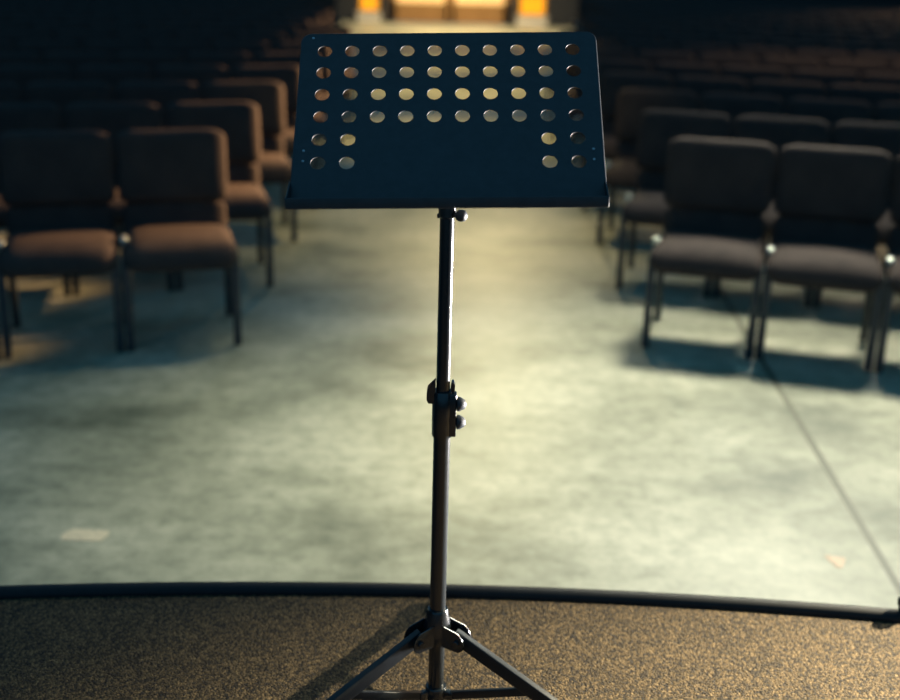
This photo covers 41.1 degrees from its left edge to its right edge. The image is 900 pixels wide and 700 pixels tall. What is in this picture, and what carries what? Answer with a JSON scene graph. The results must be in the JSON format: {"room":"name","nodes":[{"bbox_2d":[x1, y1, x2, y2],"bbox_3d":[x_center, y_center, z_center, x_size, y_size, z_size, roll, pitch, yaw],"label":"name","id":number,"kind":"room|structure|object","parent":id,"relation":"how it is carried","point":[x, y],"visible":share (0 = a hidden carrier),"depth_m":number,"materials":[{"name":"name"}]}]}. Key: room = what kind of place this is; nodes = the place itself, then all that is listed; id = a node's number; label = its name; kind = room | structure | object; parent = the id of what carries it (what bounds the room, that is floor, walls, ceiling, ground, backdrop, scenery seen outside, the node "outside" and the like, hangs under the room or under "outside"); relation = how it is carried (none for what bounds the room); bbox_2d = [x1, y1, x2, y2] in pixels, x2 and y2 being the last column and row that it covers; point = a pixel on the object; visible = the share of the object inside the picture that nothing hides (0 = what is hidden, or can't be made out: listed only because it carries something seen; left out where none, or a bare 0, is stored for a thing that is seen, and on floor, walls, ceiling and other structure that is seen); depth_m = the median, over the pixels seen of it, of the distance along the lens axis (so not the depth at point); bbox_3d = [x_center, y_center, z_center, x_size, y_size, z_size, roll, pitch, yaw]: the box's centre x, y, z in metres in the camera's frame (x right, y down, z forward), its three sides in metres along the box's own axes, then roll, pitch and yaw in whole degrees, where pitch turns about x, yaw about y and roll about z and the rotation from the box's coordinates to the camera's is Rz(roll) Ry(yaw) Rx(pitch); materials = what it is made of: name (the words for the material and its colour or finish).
{"room":"auditorium stage","nodes":[
{"label":"auditorium stage","id":0,"kind":"room"},
{"bbox_2d":[0,21,899,608],"bbox_3d":[0.049,-1.884,11.249,22.000,0.120,32.500,2,19,0],"label":"floor","id":1,"kind":"structure","parent":0,"point":[585,455],"depth_m":4.78,"materials":[{"name":"concrete"}]},
{"bbox_2d":[0,103,70,295],"bbox_3d":[-2.281,-0.788,6.284,0.519,0.928,0.611,-3,20,-14],"label":"chair","id":2,"kind":"object","parent":1,"relation":"on","point":[13,116],"visible":0.19,"depth_m":6.36,"materials":[{"name":"fabric"}]},
{"bbox_2d":[0,65,72,102],"bbox_3d":[-2.776,-1.407,8.042,0.519,0.928,0.611,-4,20,-15],"label":"chair","id":3,"kind":"object","parent":1,"relation":"on","point":[21,75],"visible":0.15,"depth_m":8.11,"materials":[{"name":"fabric"}]},
{"bbox_2d":[0,130,124,358],"bbox_3d":[-1.780,-0.495,5.469,0.519,0.928,0.611,-4,20,-14],"label":"chair","id":4,"kind":"object","parent":1,"relation":"on","point":[58,186],"visible":1,"depth_m":5.52,"materials":[{"name":"fabric"}]},
{"bbox_2d":[24,82,121,248],"bbox_3d":[-2.274,-1.114,7.229,0.519,0.928,0.611,-4,20,-15],"label":"chair","id":5,"kind":"object","parent":1,"relation":"on","point":[60,94],"visible":0.15,"depth_m":7.29,"materials":[{"name":"fabric"}]},
{"bbox_2d":[42,52,112,81],"bbox_3d":[-2.766,-1.733,8.988,0.519,0.928,0.611,-4,20,-14],"label":"chair","id":6,"kind":"object","parent":1,"relation":"on","point":[72,60],"visible":0.16,"depth_m":9.05,"materials":[{"name":"fabric"}]},
{"bbox_2d":[61,528,108,541],"bbox_3d":[-1.155,0.585,3.799,0.146,0.001,0.080,2,19,0],"label":"tape","id":7,"kind":"object","parent":1,"relation":"on","point":[73,534],"visible":1,"depth_m":3.80,"materials":[{"name":"beige plastic"}]},
{"bbox_2d":[75,65,151,101],"bbox_3d":[-2.265,-1.439,8.174,0.519,0.928,0.611,-4,20,-14],"label":"chair","id":8,"kind":"object","parent":1,"relation":"on","point":[112,75],"visible":0.12,"depth_m":8.24,"materials":[{"name":"fabric"}]},
{"bbox_2d":[64,102,173,294],"bbox_3d":[-1.773,-0.820,6.415,0.519,0.928,0.611,-4,20,-14],"label":"chair","id":9,"kind":"object","parent":1,"relation":"on","point":[112,118],"visible":0.24,"depth_m":6.47,"materials":[{"name":"fabric"}]},
{"bbox_2d":[115,52,182,80],"bbox_3d":[-2.257,-1.765,9.120,0.519,0.928,0.611,-4,20,-15],"label":"chair","id":10,"kind":"object","parent":1,"relation":"on","point":[152,60],"visible":0.1,"depth_m":9.18,"materials":[{"name":"fabric"}]},
{"bbox_2d":[115,81,199,232],"bbox_3d":[-1.764,-1.146,7.360,0.519,0.928,0.611,-4,20,-14],"label":"chair","id":11,"kind":"object","parent":1,"relation":"on","point":[161,93],"visible":0.12,"depth_m":7.43,"materials":[{"name":"fabric"}]},
{"bbox_2d":[115,128,241,351],"bbox_3d":[-1.272,-0.527,5.601,0.519,0.928,0.611,-4,20,-14],"label":"chair","id":12,"kind":"object","parent":1,"relation":"on","point":[173,183],"visible":1,"depth_m":5.65,"materials":[{"name":"brown fabric"}]},
{"bbox_2d":[154,65,228,101],"bbox_3d":[-1.755,-1.471,8.306,0.519,0.928,0.611,-3,20,-14],"label":"chair","id":13,"kind":"object","parent":1,"relation":"on","point":[200,75],"visible":0.16,"depth_m":8.37,"materials":[{"name":"fabric"}]},
{"bbox_2d":[186,52,251,80],"bbox_3d":[-1.747,-1.797,9.251,0.519,0.928,0.611,-4,20,-14],"label":"chair","id":14,"kind":"object","parent":1,"relation":"on","point":[229,60],"visible":0.06,"depth_m":9.32,"materials":[{"name":"fabric"}]},
{"bbox_2d":[165,101,273,289],"bbox_3d":[-1.262,-0.852,6.546,0.519,0.928,0.611,-3,20,-14],"label":"chair","id":15,"kind":"object","parent":1,"relation":"on","point":[239,121],"visible":0.56,"depth_m":6.62,"materials":[{"name":"fabric"}]},
{"bbox_2d":[211,41,270,64],"bbox_3d":[-1.740,-2.122,10.196,0.519,0.928,0.611,-4,20,-15],"label":"chair","id":16,"kind":"object","parent":1,"relation":"on","point":[252,48],"visible":0.09,"depth_m":10.26,"materials":[{"name":"fabric"}]},
{"bbox_2d":[202,81,296,241],"bbox_3d":[-1.254,-1.178,7.492,0.519,0.928,0.611,-3,20,-14],"label":"chair","id":17,"kind":"object","parent":1,"relation":"on","point":[274,167],"visible":0.49,"depth_m":7.57,"materials":[{"name":"fabric"}]},
{"bbox_2d":[232,33,286,51],"bbox_3d":[-1.730,-2.447,11.142,0.519,0.928,0.611,-4,20,-14],"label":"chair","id":18,"kind":"object","parent":1,"relation":"on","point":[271,39],"visible":0.07,"depth_m":11.21,"materials":[{"name":"fabric"}]},
{"bbox_2d":[231,65,314,168],"bbox_3d":[-1.246,-1.503,8.437,0.519,0.928,0.611,-4,20,-14],"label":"chair","id":19,"kind":"object","parent":1,"relation":"on","point":[287,75],"visible":0.15,"depth_m":8.51,"materials":[{"name":"fabric"}]},
{"bbox_2d":[250,25,300,41],"bbox_3d":[-1.722,-2.773,12.088,0.519,0.928,0.611,-4,20,-14],"label":"chair","id":20,"kind":"object","parent":1,"relation":"on","point":[287,30],"visible":0.09,"depth_m":12.15,"materials":[{"name":"fabric"}]},
{"bbox_2d":[265,19,311,32],"bbox_3d":[-1.714,-3.098,13.033,0.519,0.928,0.611,-4,20,-15],"label":"chair","id":21,"kind":"object","parent":1,"relation":"on","point":[300,23],"visible":0.11,"depth_m":13.10,"materials":[{"name":"fabric"}]},
{"bbox_2d":[254,52,326,168],"bbox_3d":[-1.237,-1.829,9.383,0.519,0.928,0.611,-3,20,-14],"label":"chair","id":22,"kind":"object","parent":1,"relation":"on","point":[263,58],"visible":0.19,"depth_m":9.43,"materials":[{"name":"fabric"}]},
{"bbox_2d":[278,13,321,25],"bbox_3d":[-1.705,-3.424,13.979,0.519,0.928,0.611,-4,20,-14],"label":"chair","id":23,"kind":"object","parent":1,"relation":"on","point":[316,19],"visible":0.15,"depth_m":14.06,"materials":[{"name":"fabric"}]},
{"bbox_2d":[273,42,341,156],"bbox_3d":[-1.230,-2.154,10.328,0.519,0.928,0.611,-4,20,-14],"label":"chair","id":24,"kind":"object","parent":1,"relation":"on","point":[325,51],"visible":0.15,"depth_m":10.37,"materials":[{"name":"fabric"}]},
{"bbox_2d":[290,8,330,25],"bbox_3d":[-1.695,-3.749,14.925,0.519,0.928,0.611,-3,20,-14],"label":"chair","id":25,"kind":"object","parent":1,"relation":"on","point":[325,13],"visible":0.17,"depth_m":15.02,"materials":[{"name":"fabric"}]},
{"bbox_2d":[288,33,351,138],"bbox_3d":[-1.222,-2.479,11.273,0.519,0.928,0.611,-4,20,-15],"label":"chair","id":26,"kind":"object","parent":1,"relation":"on","point":[295,37],"visible":0.13,"depth_m":11.28,"materials":[{"name":"fabric"}]},
{"bbox_2d":[324,0,334,25],"bbox_3d":[-2.164,-5.345,19.520,0.519,0.928,0.611,-4,20,-15],"label":"chair","id":27,"kind":"object","parent":1,"relation":"on","point":[326,2],"visible":0.08,"depth_m":19.64,"materials":[{"name":"fabric"}]},
{"bbox_2d":[302,25,357,99],"bbox_3d":[-1.212,-2.805,12.219,0.519,0.928,0.611,-4,20,-14],"label":"chair","id":28,"kind":"object","parent":1,"relation":"on","point":[307,29],"visible":0.21,"depth_m":12.28,"materials":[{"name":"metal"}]},
{"bbox_2d":[330,0,340,25],"bbox_3d":[-2.155,-5.670,20.466,0.519,0.928,0.611,-4,20,-15],"label":"chair","id":29,"kind":"object","parent":1,"relation":"on","point":[334,18],"visible":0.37,"depth_m":20.59,"materials":[{"name":"fabric"}]},
{"bbox_2d":[0,595,899,699],"bbox_3d":[-0.044,1.695,-0.034,8.800,0.456,5.832,2,19,0],"label":"stage platform","id":30,"kind":"object","parent":1,"relation":"on","point":[178,647],"visible":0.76,"depth_m":2.43,"materials":[{"name":"brown carpet"}]},
{"bbox_2d":[284,32,609,699],"bbox_3d":[0.003,0.067,2.122,0.686,1.218,0.608,2,19,0],"label":"music stand","id":31,"kind":"object","parent":30,"relation":"on","point":[448,164],"visible":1,"depth_m":1.93,"materials":[{"name":"metal"}]},
{"bbox_2d":[0,581,899,622],"bbox_3d":[-0.021,0.735,2.050,8.822,0.038,1.296,2,19,0],"label":"trim","id":32,"kind":"structure","parent":30,"relation":"on","point":[232,587],"depth_m":2.61,"materials":[{"name":"rubber"}]},
{"bbox_2d":[545,31,606,120],"bbox_3d":[1.295,-2.780,12.339,0.519,0.928,0.611,7,20,14],"label":"chair","id":33,"kind":"object","parent":1,"relation":"on","point":[599,35],"visible":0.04,"depth_m":12.34,"materials":[{"name":"metal"}]},
{"bbox_2d":[571,0,583,30],"bbox_3d":[2.387,-5.592,20.585,0.519,0.928,0.611,7,20,15],"label":"chair","id":34,"kind":"object","parent":1,"relation":"on","point":[577,24],"visible":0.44,"depth_m":20.71,"materials":[{"name":"fabric"}]},
{"bbox_2d":[551,39,618,142],"bbox_3d":[1.286,-2.455,11.394,0.519,0.928,0.611,6,20,14],"label":"chair","id":35,"kind":"object","parent":1,"relation":"on","point":[571,49],"visible":0.11,"depth_m":11.42,"materials":[{"name":"fabric"}]},
{"bbox_2d":[577,0,614,30],"bbox_3d":[2.377,-5.267,19.640,0.519,0.928,0.611,7,20,14],"label":"chair","id":36,"kind":"object","parent":1,"relation":"on","point":[586,7],"visible":0.12,"depth_m":19.75,"materials":[{"name":"fabric"}]},
{"bbox_2d":[569,48,632,140],"bbox_3d":[1.278,-2.130,10.448,0.519,0.928,0.611,7,20,14],"label":"chair","id":37,"kind":"object","parent":1,"relation":"on","point":[622,54],"visible":0.1,"depth_m":10.49,"materials":[{"name":"fabric"}]},
{"bbox_2d":[572,58,650,166],"bbox_3d":[1.270,-1.804,9.502,0.519,0.928,0.611,7,20,14],"label":"chair","id":38,"kind":"object","parent":1,"relation":"on","point":[604,65],"visible":0.12,"depth_m":9.55,"materials":[{"name":"fabric"}]},
{"bbox_2d":[581,72,671,210],"bbox_3d":[1.262,-1.479,8.557,0.519,0.928,0.611,7,20,14],"label":"chair","id":39,"kind":"object","parent":1,"relation":"on","point":[611,83],"visible":0.16,"depth_m":8.64,"materials":[{"name":"fabric"}]},
{"bbox_2d":[596,88,697,244],"bbox_3d":[1.254,-1.153,7.611,0.519,0.928,0.611,7,20,15],"label":"chair","id":40,"kind":"object","parent":1,"relation":"on","point":[622,172],"visible":0.44,"depth_m":7.68,"materials":[{"name":"fabric"}]},
{"bbox_2d":[621,41,674,59],"bbox_3d":[1.794,-2.396,11.262,0.519,0.928,0.611,7,20,14],"label":"chair","id":41,"kind":"object","parent":1,"relation":"on","point":[634,47],"visible":0.11,"depth_m":11.33,"materials":[{"name":"fabric"}]},
{"bbox_2d":[635,50,694,73],"bbox_3d":[1.787,-2.071,10.316,0.519,0.928,0.611,7,20,15],"label":"chair","id":42,"kind":"object","parent":1,"relation":"on","point":[652,57],"visible":0.12,"depth_m":10.38,"materials":[{"name":"fabric"}]},
{"bbox_2d":[616,109,731,297],"bbox_3d":[1.246,-0.828,6.665,0.519,0.928,0.611,7,20,15],"label":"chair","id":43,"kind":"object","parent":1,"relation":"on","point":[658,128],"visible":0.55,"depth_m":6.73,"materials":[{"name":"fabric"}]},
{"bbox_2d":[652,62,717,89],"bbox_3d":[1.778,-1.745,9.371,0.519,0.928,0.611,7,20,15],"label":"chair","id":44,"kind":"object","parent":1,"relation":"on","point":[673,70],"visible":0.16,"depth_m":9.43,"materials":[{"name":"fabric"}]},
{"bbox_2d":[677,44,731,62],"bbox_3d":[2.301,-2.338,11.130,0.519,0.928,0.611,7,20,14],"label":"chair","id":45,"kind":"object","parent":1,"relation":"on","point":[696,50],"visible":0.12,"depth_m":11.19,"materials":[{"name":"fabric"}]},
{"bbox_2d":[641,137,775,358],"bbox_3d":[1.237,-0.502,5.720,0.519,0.928,0.611,7,20,15],"label":"chair","id":46,"kind":"object","parent":1,"relation":"on","point":[718,192],"visible":1,"depth_m":5.77,"materials":[{"name":"fabric"}]},
{"bbox_2d":[673,75,746,111],"bbox_3d":[1.768,-1.420,8.425,0.519,0.928,0.611,7,20,14],"label":"chair","id":47,"kind":"object","parent":1,"relation":"on","point":[698,85],"visible":0.14,"depth_m":8.49,"materials":[{"name":"fabric"}]},
{"bbox_2d":[696,53,757,76],"bbox_3d":[2.293,-2.012,10.185,0.519,0.928,0.611,7,20,14],"label":"chair","id":48,"kind":"object","parent":1,"relation":"on","point":[719,60],"visible":0.08,"depth_m":10.25,"materials":[{"name":"fabric"}]},
{"bbox_2d":[713,38,764,54],"bbox_3d":[2.817,-2.605,11.944,0.519,0.928,0.611,7,20,15],"label":"chair","id":49,"kind":"object","parent":1,"relation":"on","point":[734,43],"visible":0.09,"depth_m":12.01,"materials":[{"name":"fabric"}]},
{"bbox_2d":[699,93,782,259],"bbox_3d":[1.759,-1.095,7.480,0.519,0.928,0.611,6,20,14],"label":"chair","id":50,"kind":"object","parent":1,"relation":"on","point":[734,106],"visible":0.17,"depth_m":7.54,"materials":[{"name":"fabric"}]},
{"bbox_2d":[735,366,756,371],"bbox_3d":[1.336,0.087,5.436,0.095,0.001,0.075,2,19,0],"label":"tape","id":51,"kind":"object","parent":1,"relation":"on","point":[737,368],"visible":1,"depth_m":5.43,"materials":[{"name":"grey plastic"}]},
{"bbox_2d":[720,65,787,94],"bbox_3d":[2.283,-1.687,9.239,0.519,0.928,0.611,7,20,14],"label":"chair","id":52,"kind":"object","parent":1,"relation":"on","point":[749,74],"visible":0.08,"depth_m":9.30,"materials":[{"name":"fabric"}]},
{"bbox_2d":[734,46,790,66],"bbox_3d":[2.809,-2.279,10.998,0.519,0.928,0.611,7,20,15],"label":"chair","id":53,"kind":"object","parent":1,"relation":"on","point":[758,53],"visible":0.09,"depth_m":11.06,"materials":[{"name":"fabric"}]},
{"bbox_2d":[712,115,829,307],"bbox_3d":[1.753,-0.769,6.534,0.519,0.928,0.611,7,20,15],"label":"chair","id":54,"kind":"object","parent":1,"relation":"on","point":[779,132],"visible":0.17,"depth_m":6.59,"materials":[{"name":"fabric"}]},
{"bbox_2d":[749,80,824,116],"bbox_3d":[2.276,-1.361,8.294,0.519,0.928,0.611,7,20,15],"label":"chair","id":55,"kind":"object","parent":1,"relation":"on","point":[785,91],"visible":0.18,"depth_m":8.36,"materials":[{"name":"fabric"}]},
{"bbox_2d":[759,56,821,80],"bbox_3d":[2.801,-1.954,10.053,0.519,0.928,0.611,7,20,15],"label":"chair","id":56,"kind":"object","parent":1,"relation":"on","point":[789,64],"visible":0.12,"depth_m":10.11,"materials":[{"name":"fabric"}]},
{"bbox_2d":[766,40,818,57],"bbox_3d":[3.323,-2.546,11.813,0.519,0.928,0.611,7,20,14],"label":"chair","id":57,"kind":"object","parent":1,"relation":"on","point":[792,46],"visible":0.08,"depth_m":11.87,"materials":[{"name":"fabric"}]},
{"bbox_2d":[769,98,871,245],"bbox_3d":[2.268,-1.036,7.348,0.519,0.928,0.611,7,20,15],"label":"chair","id":58,"kind":"object","parent":1,"relation":"on","point":[831,111],"visible":0.13,"depth_m":7.41,"materials":[{"name":"fabric"}]},
{"bbox_2d":[792,49,850,69],"bbox_3d":[3.315,-2.221,10.867,0.519,0.928,0.611,7,20,14],"label":"chair","id":59,"kind":"object","parent":1,"relation":"on","point":[823,56],"visible":0.1,"depth_m":10.93,"materials":[{"name":"fabric"}]},
{"bbox_2d":[755,144,891,371],"bbox_3d":[1.743,-0.444,5.589,0.519,0.928,0.611,7,20,14],"label":"chair","id":60,"kind":"object","parent":1,"relation":"on","point":[829,201],"visible":1,"depth_m":5.64,"materials":[{"name":"fabric"}]},
{"bbox_2d":[789,69,858,98],"bbox_3d":[2.791,-1.628,9.108,0.519,0.928,0.611,7,20,14],"label":"chair","id":61,"kind":"object","parent":1,"relation":"on","point":[827,78],"visible":0.1,"depth_m":9.17,"materials":[{"name":"fabric"}]},
{"bbox_2d":[824,555,844,567],"bbox_3d":[1.214,0.662,3.757,0.062,0.001,0.075,2,19,0],"label":"tape","id":62,"kind":"object","parent":1,"relation":"on","point":[837,561],"visible":1,"depth_m":3.76,"materials":[{"name":"beige plastic"}]},
{"bbox_2d":[822,43,875,59],"bbox_3d":[3.832,-2.487,11.681,0.519,0.928,0.611,7,20,15],"label":"chair","id":63,"kind":"object","parent":1,"relation":"on","point":[852,49],"visible":0.08,"depth_m":11.74,"materials":[{"name":"fabric"}]},
{"bbox_2d":[823,60,887,84],"bbox_3d":[3.306,-1.895,9.922,0.519,0.928,0.611,7,20,14],"label":"chair","id":64,"kind":"object","parent":1,"relation":"on","point":[861,68],"visible":0.08,"depth_m":9.98,"materials":[{"name":"fabric"}]},
{"bbox_2d":[813,121,899,308],"bbox_3d":[2.259,-0.711,6.403,0.519,0.928,0.611,7,20,14],"label":"chair","id":65,"kind":"object","parent":1,"relation":"on","point":[885,137],"visible":0.16,"depth_m":6.47,"materials":[{"name":"fabric"}]},
{"bbox_2d":[826,84,899,121],"bbox_3d":[2.783,-1.303,8.162,0.519,0.928,0.611,7,20,14],"label":"chair","id":66,"kind":"object","parent":1,"relation":"on","point":[872,95],"visible":0.15,"depth_m":8.22,"materials":[{"name":"fabric"}]},
{"bbox_2d":[852,52,899,72],"bbox_3d":[3.822,-2.162,10.736,0.519,0.928,0.611,7,20,14],"label":"chair","id":67,"kind":"object","parent":1,"relation":"on","point":[889,59],"visible":0.09,"depth_m":10.80,"materials":[{"name":"fabric"}]},
{"bbox_2d":[861,72,899,87],"bbox_3d":[3.299,-1.570,8.976,0.519,0.928,0.611,7,20,15],"label":"chair","id":68,"kind":"object","parent":1,"relation":"on","point":[873,78],"visible":0.1,"depth_m":9.06,"materials":[{"name":"fabric"}]},
{"bbox_2d":[873,103,899,123],"bbox_3d":[2.773,-0.978,7.217,0.519,0.928,0.611,7,20,14],"label":"chair","id":69,"kind":"object","parent":1,"relation":"on","point":[883,112],"visible":0.09,"depth_m":7.32,"materials":[{"name":"fabric"}]},
{"bbox_2d":[874,156,899,372],"bbox_3d":[2.251,-0.385,5.457,0.519,0.928,0.611,7,20,15],"label":"chair","id":70,"kind":"object","parent":1,"relation":"on","point":[890,266],"visible":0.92,"depth_m":5.42,"materials":[{"name":"metal"}]},
{"bbox_2d":[334,0,899,26],"bbox_3d":[0.260,-9.909,25.777,22.000,5.600,0.200,2,19,0],"label":"wall","id":71,"kind":"structure","parent":0,"point":[563,13],"depth_m":26.46,"materials":[{"name":"paint"}]},
{"bbox_2d":[358,0,379,11],"bbox_3d":[-1.755,-8.618,26.176,0.480,2.400,0.120,2,19,0],"label":"window","id":72,"kind":"structure","parent":71,"relation":"in","point":[363,5],"depth_m":26.50,"materials":[{"name":"yellow glass"}]},
{"bbox_2d":[356,11,381,21],"bbox_3d":[-1.788,-7.353,26.479,0.580,0.210,0.169,2,19,0],"label":"trim","id":73,"kind":"structure","parent":71,"relation":"attached to","point":[362,16],"depth_m":26.43,"materials":[{"name":"white paint"}]},
{"bbox_2d":[391,0,451,22],"bbox_3d":[-0.608,-8.400,26.230,1.345,2.390,0.122,2,19,0],"label":"door","id":74,"kind":"structure","parent":71,"relation":"in","point":[434,11],"depth_m":26.55,"materials":[{"name":"brown wood"}]},
{"bbox_2d":[385,0,514,24],"bbox_3d":[0.021,-8.452,26.212,2.840,2.550,0.130,2,19,0],"label":"trim","id":75,"kind":"structure","parent":71,"relation":"attached to","point":[388,2],"depth_m":26.48,"materials":[{"name":"brown wood"}]},
{"bbox_2d":[452,0,508,23],"bbox_3d":[0.672,-8.366,26.230,1.295,2.390,0.122,2,19,0],"label":"door","id":76,"kind":"structure","parent":71,"relation":"in","point":[463,11],"depth_m":26.54,"materials":[{"name":"brown wood"}]},
{"bbox_2d":[515,15,548,26],"bbox_3d":[1.806,-7.259,26.479,0.730,0.210,0.169,2,19,0],"label":"trim","id":77,"kind":"structure","parent":71,"relation":"attached to","point":[521,20],"depth_m":26.43,"materials":[{"name":"white paint"}]},
{"bbox_2d":[518,0,546,15],"bbox_3d":[1.839,-8.524,26.176,0.630,2.400,0.120,2,19,0],"label":"window","id":78,"kind":"structure","parent":71,"relation":"in","point":[525,7],"depth_m":26.49,"materials":[{"name":"yellow glass"}]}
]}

